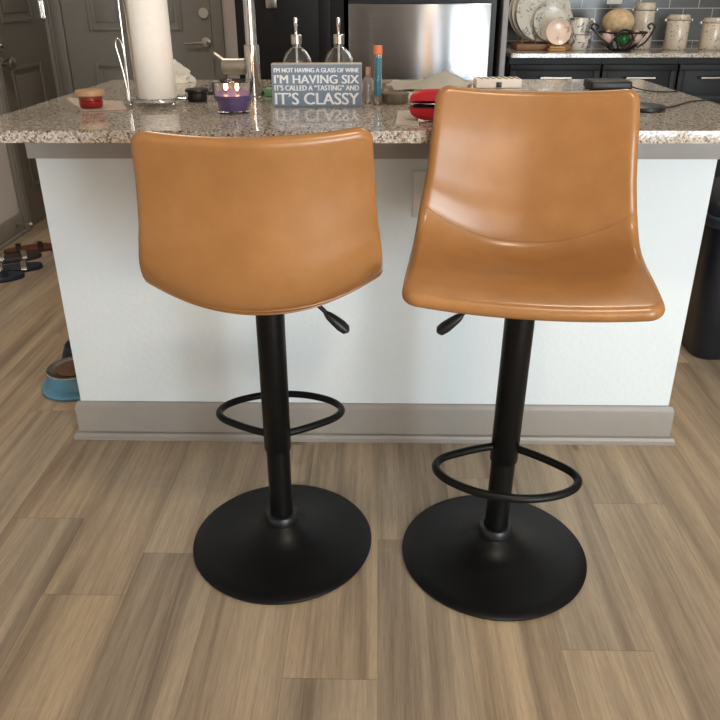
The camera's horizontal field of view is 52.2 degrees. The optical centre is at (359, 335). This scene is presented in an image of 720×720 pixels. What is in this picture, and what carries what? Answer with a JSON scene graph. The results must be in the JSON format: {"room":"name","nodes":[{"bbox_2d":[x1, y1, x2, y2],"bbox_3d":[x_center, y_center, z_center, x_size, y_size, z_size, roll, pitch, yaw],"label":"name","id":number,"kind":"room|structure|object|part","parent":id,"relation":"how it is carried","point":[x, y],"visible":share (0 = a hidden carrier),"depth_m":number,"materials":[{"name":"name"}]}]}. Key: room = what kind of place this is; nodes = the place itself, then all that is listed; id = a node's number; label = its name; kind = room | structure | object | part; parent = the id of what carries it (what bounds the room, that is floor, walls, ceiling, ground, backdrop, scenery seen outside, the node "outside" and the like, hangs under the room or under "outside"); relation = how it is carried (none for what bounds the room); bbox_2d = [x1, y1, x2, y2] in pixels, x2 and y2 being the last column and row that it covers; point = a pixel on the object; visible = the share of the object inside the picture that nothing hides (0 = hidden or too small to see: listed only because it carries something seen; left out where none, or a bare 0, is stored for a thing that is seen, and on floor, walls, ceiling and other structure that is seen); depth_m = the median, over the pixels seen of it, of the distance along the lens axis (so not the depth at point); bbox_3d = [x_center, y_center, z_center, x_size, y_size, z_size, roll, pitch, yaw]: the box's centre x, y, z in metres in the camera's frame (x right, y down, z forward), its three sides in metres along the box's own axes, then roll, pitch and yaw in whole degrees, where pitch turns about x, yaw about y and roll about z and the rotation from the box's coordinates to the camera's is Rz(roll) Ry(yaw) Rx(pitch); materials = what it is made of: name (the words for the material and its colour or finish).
{"room":"kitchen","nodes":[
{"label":"kitchen","id":0,"kind":"room"},
{"bbox_2d":[0,143,44,224],"bbox_3d":[-1.938,-0.463,0.661,0.100,2.600,7.900,0,25,1],"label":"wall","id":1,"kind":"structure","parent":0,"point":[9,207],"depth_m":3.78,"materials":[{"name":"paint"}]},
{"bbox_2d":[0,213,26,249],"bbox_3d":[-1.879,0.860,0.764,0.029,0.110,6.980,0,25,1],"label":"baseboard","id":2,"kind":"structure","parent":1,"relation":"attached to","point":[9,232],"depth_m":3.79,"materials":[{"name":"beige paint"}]},
{"bbox_2d":[15,222,32,225],"bbox_3d":[-1.759,-0.583,3.851,0.084,0.022,0.021,0,25,1],"label":"door stop","id":3,"kind":"object","parent":1,"relation":"attached to","point":[16,223],"visible":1,"depth_m":3.85,"materials":[{"name":"silver metal"}]},
{"bbox_2d":[0,0,56,223],"bbox_3d":[-1.766,-1.641,3.887,0.086,2.010,0.646,0,25,1],"label":"door","id":4,"kind":"structure","parent":1,"relation":"in","point":[25,58],"depth_m":3.97,"materials":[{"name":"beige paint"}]},
{"bbox_3d":[-1.766,-1.364,3.694,0.074,0.064,0.064,0,25,1],"label":"knob","id":5,"kind":"part","parent":4,"relation":"part of","materials":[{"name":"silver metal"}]},
{"bbox_2d":[0,0,63,231],"bbox_3d":[-1.791,-1.676,3.868,0.035,2.110,0.775,0,25,1],"label":"trim","id":6,"kind":"structure","parent":1,"relation":"attached to","point":[12,150],"depth_m":3.90,"materials":[{"name":"grey paint"}]},
{"bbox_2d":[60,0,239,90],"bbox_3d":[0.802,-2.082,4.142,5.205,2.600,0.100,0,25,1],"label":"wall","id":7,"kind":"structure","parent":0,"point":[228,6],"depth_m":4.27,"materials":[{"name":"paint"}]},
{"bbox_2d":[60,0,215,89],"bbox_3d":[-1.288,-1.812,4.230,0.855,2.030,0.058,0,25,1],"label":"door","id":8,"kind":"structure","parent":7,"relation":"in","point":[92,27],"depth_m":4.29,"materials":[{"name":"grey paint"}]},
{"bbox_3d":[-1.298,-1.830,4.233,0.545,1.720,0.012,0,25,1],"label":"panel","id":9,"kind":"part","parent":8,"relation":"part of","materials":[{"name":"grey paint"}]},
{"bbox_3d":[-0.942,-1.698,4.267,0.148,0.056,0.044,0,25,1],"label":"lever","id":10,"kind":"part","parent":8,"relation":"part of","materials":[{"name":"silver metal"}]},
{"bbox_2d":[49,0,226,94],"bbox_3d":[-1.287,-1.850,4.230,0.993,2.120,0.027,0,25,1],"label":"trim","id":11,"kind":"structure","parent":7,"relation":"attached to","point":[55,5],"depth_m":4.28,"materials":[{"name":"grey paint"}]},
{"bbox_2d":[0,217,719,719],"bbox_3d":[0.717,0.755,1.102,5.205,0.001,7.800,0,25,1],"label":"floor","id":12,"kind":"structure","parent":0,"point":[108,612],"depth_m":1.57,"materials":[{"name":"brown wood"}]},
{"bbox_2d":[0,269,24,282],"bbox_3d":[-1.627,-0.263,3.269,0.250,0.046,0.094,-12,27,-24],"label":"sandal","id":13,"kind":"object","parent":12,"relation":"on","point":[5,276],"visible":1,"depth_m":3.28,"materials":[{"name":"blue rubber"}]},
{"bbox_2d":[0,250,41,263],"bbox_3d":[-1.661,-0.381,3.524,0.250,0.046,0.094,-13,28,-26],"label":"sandal","id":14,"kind":"object","parent":12,"relation":"on","point":[23,255],"visible":0.98,"depth_m":3.52,"materials":[{"name":"brown leather"}]},
{"bbox_2d":[0,260,42,271],"bbox_3d":[-1.599,-0.320,3.391,0.250,0.046,0.094,-10,27,-20],"label":"sandal","id":15,"kind":"object","parent":12,"relation":"on","point":[24,266],"visible":0.91,"depth_m":3.39,"materials":[{"name":"blue rubber"}]},
{"bbox_2d":[3,241,51,254],"bbox_3d":[-1.637,-0.441,3.655,0.250,0.046,0.094,-11,27,-22],"label":"sandal","id":16,"kind":"object","parent":12,"relation":"on","point":[41,247],"visible":0.83,"depth_m":3.64,"materials":[{"name":"brown leather"}]},
{"bbox_2d":[42,356,79,400],"bbox_3d":[-0.921,0.129,2.380,0.216,0.074,0.216,0,25,1],"label":"pet bowl","id":17,"kind":"object","parent":12,"relation":"on","point":[61,384],"visible":0.51,"depth_m":2.31,"materials":[{"name":"blue plastic"}]},
{"bbox_2d":[62,340,71,358],"bbox_3d":[-0.944,0.047,2.580,0.200,0.055,0.200,0,25,1],"label":"pet bowl","id":18,"kind":"object","parent":12,"relation":"on","point":[67,352],"visible":0.09,"depth_m":2.53,"materials":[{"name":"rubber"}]},
{"bbox_2d":[130,127,382,604],"bbox_3d":[-0.180,0.039,1.514,0.441,0.960,0.415,-1,25,-1],"label":"bar stool","id":19,"kind":"object","parent":12,"relation":"on","point":[268,228],"visible":1,"depth_m":1.25,"materials":[{"name":"brown leather"}]},
{"bbox_3d":[-0.088,-0.060,1.468,0.054,0.048,0.009,-1,25,-1],"label":"height lever","id":20,"kind":"part","parent":19,"relation":"part of","materials":[{"name":"black metal"}]},
{"bbox_2d":[234,0,347,79],"bbox_3d":[-0.301,-1.565,3.509,0.477,2.200,0.727,0,25,1],"label":"pantry cabinet","id":21,"kind":"object","parent":12,"relation":"on","point":[274,19],"visible":0.22,"depth_m":3.24,"materials":[{"name":"black wood"}]},
{"bbox_3d":[-0.384,-1.472,3.166,0.048,0.120,0.024,0,25,1],"label":"handle","id":22,"kind":"part","parent":21,"relation":"part of","materials":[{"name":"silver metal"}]},
{"bbox_2d":[25,143,719,445],"bbox_3d":[0.039,-0.224,2.173,1.700,0.884,0.606,0,25,1],"label":"kitchen island","id":23,"kind":"object","parent":12,"relation":"on","point":[152,364],"visible":0.44,"depth_m":1.98,"materials":[{"name":"white paint"}]},
{"bbox_2d":[0,79,719,142],"bbox_3d":[0.036,-0.592,1.881,1.658,0.024,0.967,0,25,1],"label":"island countertop","id":24,"kind":"structure","parent":23,"relation":"on","point":[57,120],"depth_m":1.56,"materials":[{"name":"stone"}]},
{"bbox_2d":[68,98,125,110],"bbox_3d":[-0.645,-0.574,1.813,0.114,0.003,0.305,-12,27,-24],"label":"napkin","id":25,"kind":"object","parent":24,"relation":"on","point":[107,104],"visible":0.66,"depth_m":1.76,"materials":[{"name":"paper"}]},
{"bbox_2d":[74,88,104,107],"bbox_3d":[-0.631,-0.556,1.722,0.067,0.039,0.067,0,25,1],"label":"candle","id":26,"kind":"object","parent":25,"relation":"on","point":[88,97],"visible":1,"depth_m":1.70,"materials":[{"name":"red wax"}]},
{"bbox_3d":[-0.631,-0.567,1.717,0.067,0.014,0.067,0,25,1],"label":"lid","id":27,"kind":"part","parent":26,"relation":"part of","materials":[{"name":"brown wood"}]},
{"bbox_2d":[78,96,102,107],"bbox_3d":[-0.631,-0.549,1.726,0.054,0.024,0.054,0,25,1],"label":"jar","id":28,"kind":"object","parent":26,"relation":"attached to","point":[84,101],"depth_m":1.71,"materials":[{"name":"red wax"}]},
{"bbox_2d":[115,0,188,106],"bbox_3d":[-0.494,-0.704,1.734,0.151,0.305,0.151,0,25,1],"label":"paper towel holder","id":29,"kind":"object","parent":24,"relation":"on","point":[183,98],"visible":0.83,"depth_m":1.74,"materials":[{"name":"silver metal"}]},
{"bbox_3d":[-0.549,-0.688,1.733,0.007,0.254,0.044,4,25,9],"label":"tension arm","id":30,"kind":"part","parent":29,"relation":"part of","materials":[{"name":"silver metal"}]},
{"bbox_2d":[125,0,176,99],"bbox_3d":[-0.495,-0.697,1.737,0.096,0.258,0.093,0,25,1],"label":"paper towel roll","id":31,"kind":"object","parent":29,"relation":"on","point":[147,20],"visible":1,"depth_m":1.71,"materials":[{"name":"paper"}]},
{"bbox_2d":[173,59,196,83],"bbox_3d":[-0.592,-0.811,2.255,0.178,0.065,0.110,0,25,1],"label":"crumpled bag","id":32,"kind":"object","parent":24,"relation":"on","point":[182,74],"visible":0.36,"depth_m":2.24,"materials":[{"name":"white paper"}]},
{"bbox_2d":[185,87,208,101],"bbox_3d":[-0.408,-0.603,1.843,0.059,0.030,0.059,0,25,1],"label":"jar","id":33,"kind":"object","parent":24,"relation":"on","point":[197,94],"visible":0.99,"depth_m":1.83,"materials":[{"name":"black ceramic"}]},
{"bbox_3d":[-0.408,-0.613,1.839,0.059,0.008,0.059,0,25,1],"label":"lid","id":34,"kind":"part","parent":33,"relation":"part of","materials":[{"name":"black metal"}]},
{"bbox_2d":[210,78,252,113],"bbox_3d":[-0.287,-0.539,1.658,0.095,0.068,0.095,0,25,1],"label":"jar candle","id":35,"kind":"object","parent":24,"relation":"on","point":[231,95],"visible":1,"depth_m":1.63,"materials":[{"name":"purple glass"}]},
{"bbox_2d":[212,0,263,98],"bbox_3d":[-0.309,-0.860,1.888,0.124,0.458,0.224,0,25,1],"label":"faucet","id":36,"kind":"object","parent":24,"relation":"on","point":[249,66],"visible":0.82,"depth_m":1.85,"materials":[{"name":"silver metal"}]},
{"bbox_3d":[-0.354,-0.702,1.864,0.038,0.033,0.010,-2,25,-5],"label":"handle lever","id":37,"kind":"part","parent":36,"relation":"part of","materials":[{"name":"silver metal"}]},
{"bbox_3d":[-0.272,-0.920,1.865,0.029,0.330,0.214,0,25,1],"label":"spout","id":38,"kind":"part","parent":36,"relation":"part of","materials":[{"name":"silver metal"}]},
{"bbox_2d":[264,87,272,96],"bbox_3d":[-0.222,-0.640,1.933,0.056,0.020,0.033,0,25,1],"label":"sponge","id":39,"kind":"object","parent":24,"relation":"on","point":[267,91],"visible":0.44,"depth_m":1.92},
{"bbox_2d":[283,17,310,62],"bbox_3d":[-0.160,-0.704,1.868,0.074,0.191,0.079,0,25,1],"label":"soap dispenser","id":40,"kind":"object","parent":24,"relation":"on","point":[296,53],"visible":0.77,"depth_m":1.84,"materials":[{"name":"clear glass"}]},
{"bbox_2d":[283,45,310,62],"bbox_3d":[-0.160,-0.676,1.878,0.074,0.131,0.074,0,25,1],"label":"bottle","id":41,"kind":"object","parent":40,"relation":"attached to","point":[296,54],"depth_m":1.84,"materials":[{"name":"clear glass"}]},
{"bbox_2d":[271,62,361,106],"bbox_3d":[-0.101,-0.594,1.742,0.211,0.096,0.037,0,25,1],"label":"word sign","id":42,"kind":"object","parent":24,"relation":"on","point":[318,84],"visible":1,"depth_m":1.73,"materials":[{"name":"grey wood"}]},
{"bbox_2d":[325,17,352,61],"bbox_3d":[-0.053,-0.703,1.866,0.074,0.191,0.079,0,25,1],"label":"soap dispenser","id":43,"kind":"object","parent":24,"relation":"on","point":[338,53],"visible":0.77,"depth_m":1.84,"materials":[{"name":"clear glass"}]},
{"bbox_2d":[325,45,352,61],"bbox_3d":[-0.053,-0.675,1.876,0.074,0.131,0.074,0,25,1],"label":"bottle","id":44,"kind":"object","parent":43,"relation":"attached to","point":[338,53],"depth_m":1.84,"materials":[{"name":"clear glass"}]},
{"bbox_2d":[363,67,373,103],"bbox_3d":[0.020,-0.608,1.788,0.027,0.083,0.027,0,25,1],"label":"vial","id":45,"kind":"object","parent":24,"relation":"on","point":[368,83],"visible":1,"depth_m":1.78,"materials":[{"name":"clear glass"}]},
{"bbox_2d":[373,45,382,104],"bbox_3d":[0.042,-0.617,1.747,0.021,0.134,0.021,0,25,1],"label":"tube","id":46,"kind":"object","parent":24,"relation":"on","point":[377,49],"visible":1,"depth_m":1.74,"materials":[{"name":"teal glass"}]},
{"bbox_2d":[382,82,393,91],"bbox_3d":[0.062,-0.629,1.885,0.052,0.039,0.052,0,25,1],"label":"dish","id":47,"kind":"object","parent":24,"relation":"on","point":[386,86],"visible":0.38,"depth_m":1.87,"materials":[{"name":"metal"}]},
{"bbox_2d":[382,90,408,103],"bbox_3d":[0.086,-0.584,1.803,0.068,0.025,0.068,0,25,1],"label":"lid","id":48,"kind":"object","parent":24,"relation":"on","point":[393,96],"visible":0.94,"depth_m":1.78,"materials":[{"name":"wood"}]},
{"bbox_2d":[396,110,418,125],"bbox_3d":[0.100,-0.465,1.575,0.047,0.001,0.222,1,25,3],"label":"paper slip","id":49,"kind":"object","parent":24,"relation":"on","point":[404,117],"visible":0.86,"depth_m":1.56,"materials":[{"name":"white paper"}]},
{"bbox_2d":[409,89,439,120],"bbox_3d":[0.176,-0.481,1.533,0.144,0.064,0.068,4,25,8],"label":"glasses case","id":50,"kind":"object","parent":24,"relation":"on","point":[420,111],"visible":0.3,"depth_m":1.51,"materials":[{"name":"red plastic"}]},
{"bbox_2d":[389,71,472,89],"bbox_3d":[0.204,-0.745,2.129,0.250,0.043,0.257,4,25,10],"label":"wrapping paper","id":51,"kind":"object","parent":24,"relation":"on","point":[445,78],"visible":0.83,"depth_m":2.09,"materials":[{"name":"beige paper"}]},
{"bbox_2d":[473,77,521,87],"bbox_3d":[0.395,-0.729,2.116,0.128,0.024,0.081,0,25,1],"label":"patterned box","id":52,"kind":"object","parent":24,"relation":"on","point":[478,82],"visible":1,"depth_m":2.08,"materials":[{"name":"paper"}]},
{"bbox_3d":[0.395,-0.740,2.112,0.116,0.001,0.060,0,25,1],"label":"zigzag trim","id":53,"kind":"part","parent":52,"relation":"part of","materials":[{"name":"black cardboard"}]},
{"bbox_2d":[583,78,679,92],"bbox_3d":[0.750,-0.694,2.039,0.254,0.024,0.117,8,26,16],"label":"bank","id":54,"kind":"object","parent":24,"relation":"on","point":[590,83],"visible":0.98,"depth_m":2.02,"materials":[{"name":"black plastic"}]},
{"bbox_2d":[640,99,706,112],"bbox_3d":[0.739,-0.539,1.719,0.300,0.011,0.096,-12,27,-23],"label":"puck","id":55,"kind":"object","parent":24,"relation":"on","point":[645,107],"visible":0.77,"depth_m":1.65,"materials":[{"name":"black plastic"}]},
{"bbox_3d":[0.040,0.127,2.330,1.700,0.114,0.596,0,25,1],"label":"baseboard","id":56,"kind":"part","parent":23,"relation":"part of","materials":[{"name":"beige paint"}]},
{"bbox_2d":[412,171,425,217],"bbox_3d":[0.166,-0.345,1.804,0.072,0.116,0.008,0,25,1],"label":"wall outlet","id":57,"kind":"object","parent":23,"relation":"attached to","point":[418,176],"visible":0.31,"depth_m":1.80,"materials":[{"name":"white plastic"}]},
{"bbox_2d":[348,0,496,78],"bbox_3d":[0.279,-1.353,3.546,0.644,1.780,0.796,0,25,1],"label":"refrigerator","id":58,"kind":"object","parent":12,"relation":"on","point":[419,39],"visible":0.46,"depth_m":3.20,"materials":[{"name":"silver metal"}]},
{"bbox_2d":[492,0,509,76],"bbox_3d":[0.635,-1.421,3.546,0.024,1.900,0.737,0,25,1],"label":"end panel","id":59,"kind":"object","parent":12,"relation":"on","point":[502,11],"visible":0.1,"depth_m":3.25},
{"bbox_2d":[402,86,664,620],"bbox_3d":[0.304,0.051,1.442,0.427,0.994,0.454,4,25,9],"label":"bar stool","id":60,"kind":"object","parent":12,"relation":"on","point":[527,214],"visible":1,"depth_m":1.41,"materials":[{"name":"brown leather"}]},
{"bbox_2d":[504,55,600,78],"bbox_3d":[0.900,-0.979,3.789,0.416,0.892,0.654,0,25,1],"label":"base cabinet","id":61,"kind":"object","parent":12,"relation":"on","point":[522,68],"visible":0.23,"depth_m":3.36,"materials":[{"name":"black wood"}]},
{"bbox_3d":[0.892,-1.164,3.392,0.408,0.162,0.025,0,25,1],"label":"drawer","id":62,"kind":"part","parent":61,"relation":"part of","materials":[{"name":"black wood"}]},
{"bbox_3d":[0.892,-1.176,3.358,0.140,0.011,0.037,0,25,1],"label":"handle","id":63,"kind":"part","parent":61,"relation":"part of","materials":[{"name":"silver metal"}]},
{"bbox_2d":[506,44,719,57],"bbox_3d":[1.253,-1.392,3.594,1.130,0.017,0.648,0,25,1],"label":"countertop","id":64,"kind":"structure","parent":61,"relation":"on","point":[594,51],"depth_m":3.32,"materials":[{"name":"stone"}]},
{"bbox_2d":[511,35,569,49],"bbox_3d":[0.873,-1.454,3.553,0.252,0.133,0.177,0,25,1],"label":"plate rack","id":65,"kind":"object","parent":64,"relation":"on","point":[517,45],"visible":0.52,"depth_m":3.50,"materials":[{"name":"brown wood"}]},
{"bbox_2d":[509,0,532,40],"bbox_3d":[0.851,-1.563,3.549,0.265,0.260,0.060,1,25,3],"label":"plate","id":66,"kind":"object","parent":65,"relation":"on","point":[512,1],"visible":0.16,"depth_m":3.56,"materials":[{"name":"white ceramic"}]},
{"bbox_2d":[512,0,534,40],"bbox_3d":[0.861,-1.551,3.522,0.265,0.260,0.060,1,25,3],"label":"plate","id":67,"kind":"object","parent":65,"relation":"on","point":[514,8],"visible":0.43,"depth_m":3.53,"materials":[{"name":"white ceramic"}]},
{"bbox_2d":[516,0,570,41],"bbox_3d":[0.873,-1.535,3.498,0.258,0.253,0.059,1,25,3],"label":"plate","id":68,"kind":"object","parent":65,"relation":"on","point":[526,10],"visible":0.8,"depth_m":3.51,"materials":[{"name":"white ceramic"}]},
{"bbox_2d":[534,0,572,41],"bbox_3d":[0.917,-1.489,3.488,0.186,0.182,0.047,1,25,3],"label":"plate","id":69,"kind":"object","parent":65,"relation":"on","point":[548,11],"visible":0.65,"depth_m":3.49,"materials":[{"name":"white ceramic"}]},
{"bbox_2d":[547,43,565,50],"bbox_3d":[0.921,-1.385,3.434,0.080,0.107,0.055,0,25,1],"label":"wooden easel","id":70,"kind":"object","parent":64,"relation":"on","point":[560,47],"visible":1,"depth_m":3.43,"materials":[{"name":"brown wood"}]},
{"bbox_2d":[546,18,570,44],"bbox_3d":[0.921,-1.408,3.410,0.117,0.115,0.035,1,25,3],"label":"decorative ball","id":71,"kind":"object","parent":70,"relation":"on","point":[558,31],"visible":1,"depth_m":3.41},
{"bbox_2d":[567,34,592,49],"bbox_3d":[1.047,-1.400,3.514,0.117,0.066,0.117,0,25,1],"label":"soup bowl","id":72,"kind":"object","parent":64,"relation":"on","point":[577,42],"visible":0.78,"depth_m":3.47,"materials":[{"name":"white ceramic"}]},
{"bbox_2d":[569,18,595,34],"bbox_3d":[1.049,-1.464,3.485,0.114,0.074,0.088,0,25,1],"label":"mug","id":73,"kind":"object","parent":72,"relation":"on","point":[579,26],"visible":0.87,"depth_m":3.45,"materials":[{"name":"white ceramic"}]},
{"bbox_3d":[1.089,-1.459,3.459,0.035,0.062,0.011,15,29,29],"label":"handle","id":74,"kind":"part","parent":73,"relation":"part of","materials":[{"name":"white ceramic"}]},
{"bbox_2d":[590,23,655,50],"bbox_3d":[1.224,-1.392,3.428,0.240,0.121,0.217,-19,31,-35],"label":"fruit bowl","id":75,"kind":"object","parent":64,"relation":"on","point":[611,48],"visible":0.89,"depth_m":3.38,"materials":[{"name":"black metal"}]},
{"bbox_3d":[1.117,-1.385,3.400,0.039,0.108,0.126,-19,31,-35],"label":"scroll handle","id":76,"kind":"part","parent":75,"relation":"part of","materials":[{"name":"black metal"}]},
{"bbox_2d":[601,30,613,43],"bbox_3d":[1.144,-1.380,3.397,0.060,0.061,0.060,0,25,1],"label":"onion","id":77,"kind":"object","parent":75,"relation":"in","point":[608,37],"visible":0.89,"depth_m":3.38,"materials":[{"name":"pink food"}]},
{"bbox_2d":[602,9,634,35],"bbox_3d":[1.202,-1.457,3.424,0.147,0.118,0.140,0,25,1],"label":"melon","id":78,"kind":"object","parent":75,"relation":"in","point":[615,20],"visible":0.76,"depth_m":3.38,"materials":[{"name":"beige food"}]},
{"bbox_3d":[1.222,-1.377,3.441,0.230,0.083,0.186,0,25,1],"label":"wire frame","id":79,"kind":"part","parent":75,"relation":"part of","materials":[{"name":"black metal"}]},
{"bbox_2d":[617,34,629,45],"bbox_3d":[1.206,-1.363,3.381,0.059,0.060,0.059,-22,33,-39],"label":"pepper","id":80,"kind":"object","parent":75,"relation":"in","point":[623,39],"visible":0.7,"depth_m":3.36,"materials":[{"name":"green food"}]},
{"bbox_2d":[630,30,642,43],"bbox_3d":[1.274,-1.379,3.394,0.060,0.061,0.060,0,25,1],"label":"onion","id":81,"kind":"object","parent":75,"relation":"in","point":[638,38],"visible":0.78,"depth_m":3.38,"materials":[{"name":"pink food"}]},
{"bbox_3d":[1.325,-1.384,3.395,0.039,0.108,0.126,20,32,37],"label":"scroll handle","id":82,"kind":"part","parent":75,"relation":"part of","materials":[{"name":"black metal"}]},
{"bbox_2d":[629,2,658,48],"bbox_3d":[1.356,-1.484,3.527,0.097,0.205,0.097,-22,32,-39],"label":"canister","id":83,"kind":"object","parent":64,"relation":"on","point":[644,12],"visible":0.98,"depth_m":3.48,"materials":[{"name":"beige ceramic"}]},
{"bbox_3d":[1.355,-1.563,3.491,0.097,0.032,0.097,0,25,1],"label":"lid","id":84,"kind":"part","parent":83,"relation":"part of","materials":[{"name":"beige ceramic"}]},
{"bbox_2d":[663,14,693,49],"bbox_3d":[1.502,-1.437,3.486,0.103,0.154,0.103,-22,33,-39],"label":"canister","id":85,"kind":"object","parent":64,"relation":"on","point":[677,27],"visible":1,"depth_m":3.45,"materials":[{"name":"beige ceramic"}]},
{"bbox_3d":[1.502,-1.496,3.458,0.103,0.024,0.103,0,25,1],"label":"lid","id":86,"kind":"part","parent":85,"relation":"part of","materials":[{"name":"beige ceramic"}]},
{"bbox_2d":[698,17,719,49],"bbox_3d":[1.670,-1.429,3.485,0.106,0.140,0.106,-22,33,-39],"label":"canister","id":87,"kind":"object","parent":64,"relation":"on","point":[709,39],"visible":1,"depth_m":3.45,"materials":[{"name":"beige ceramic"}]},
{"bbox_3d":[1.670,-1.483,3.460,0.106,0.022,0.106,0,25,1],"label":"lid","id":88,"kind":"part","parent":87,"relation":"part of","materials":[{"name":"beige ceramic"}]},
{"bbox_2d":[599,57,677,89],"bbox_3d":[1.283,-0.976,3.781,0.346,0.892,0.654,0,25,1],"label":"base cabinet","id":89,"kind":"object","parent":12,"relation":"on","point":[662,71],"visible":0.24,"depth_m":3.36,"materials":[{"name":"black wood"}]},
{"bbox_3d":[1.274,-1.173,3.350,0.130,0.011,0.037,0,25,1],"label":"handle","id":90,"kind":"part","parent":89,"relation":"part of","materials":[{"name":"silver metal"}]},
{"bbox_2d":[674,57,719,176],"bbox_3d":[1.634,-0.974,3.773,0.352,0.892,0.654,0,25,1],"label":"base cabinet","id":91,"kind":"object","parent":12,"relation":"on","point":[699,77],"visible":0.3,"depth_m":3.36,"materials":[{"name":"black wood"}]},
{"bbox_3d":[1.626,-1.159,3.376,0.344,0.162,0.025,0,25,1],"label":"drawer","id":92,"kind":"part","parent":91,"relation":"part of","materials":[{"name":"black wood"}]},
{"bbox_3d":[1.625,-1.171,3.342,0.160,0.011,0.037,0,25,1],"label":"handle","id":93,"kind":"part","parent":91,"relation":"part of","materials":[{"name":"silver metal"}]},
{"bbox_3d":[1.627,-0.814,3.535,0.344,0.582,0.025,0,25,1],"label":"door","id":94,"kind":"part","parent":91,"relation":"part of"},
{"bbox_2d":[681,177,719,359],"bbox_3d":[1.320,-0.236,2.535,0.408,0.593,0.328,0,25,1],"label":"trash can","id":95,"kind":"object","parent":12,"relation":"on","point":[701,333],"visible":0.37,"depth_m":2.46,"materials":[{"name":"black plastic"}]},
{"bbox_3d":[1.319,-0.468,2.429,0.390,0.082,0.310,0,25,1],"label":"lid","id":96,"kind":"part","parent":95,"relation":"part of","materials":[{"name":"black plastic"}]},
{"bbox_3d":[1.449,-1.973,3.901,3.900,2.600,0.400,0,25,1],"label":"wall","id":97,"kind":"structure","parent":0,"visible":0},
{"bbox_2d":[506,0,719,44],"bbox_3d":[1.694,-1.844,3.726,2.000,0.690,0.011,0,25,1],"label":"backsplash","id":98,"kind":"structure","parent":97,"relation":"attached to","point":[698,10],"depth_m":3.81,"materials":[{"name":"tile"}]},
{"bbox_2d":[606,0,621,3],"bbox_3d":[1.309,-1.760,3.763,0.080,0.120,0.009,0,25,1],"label":"wall outlet","id":99,"kind":"object","parent":97,"relation":"attached to","point":[608,1],"visible":1,"depth_m":3.78,"materials":[{"name":"white plastic"}]}
]}

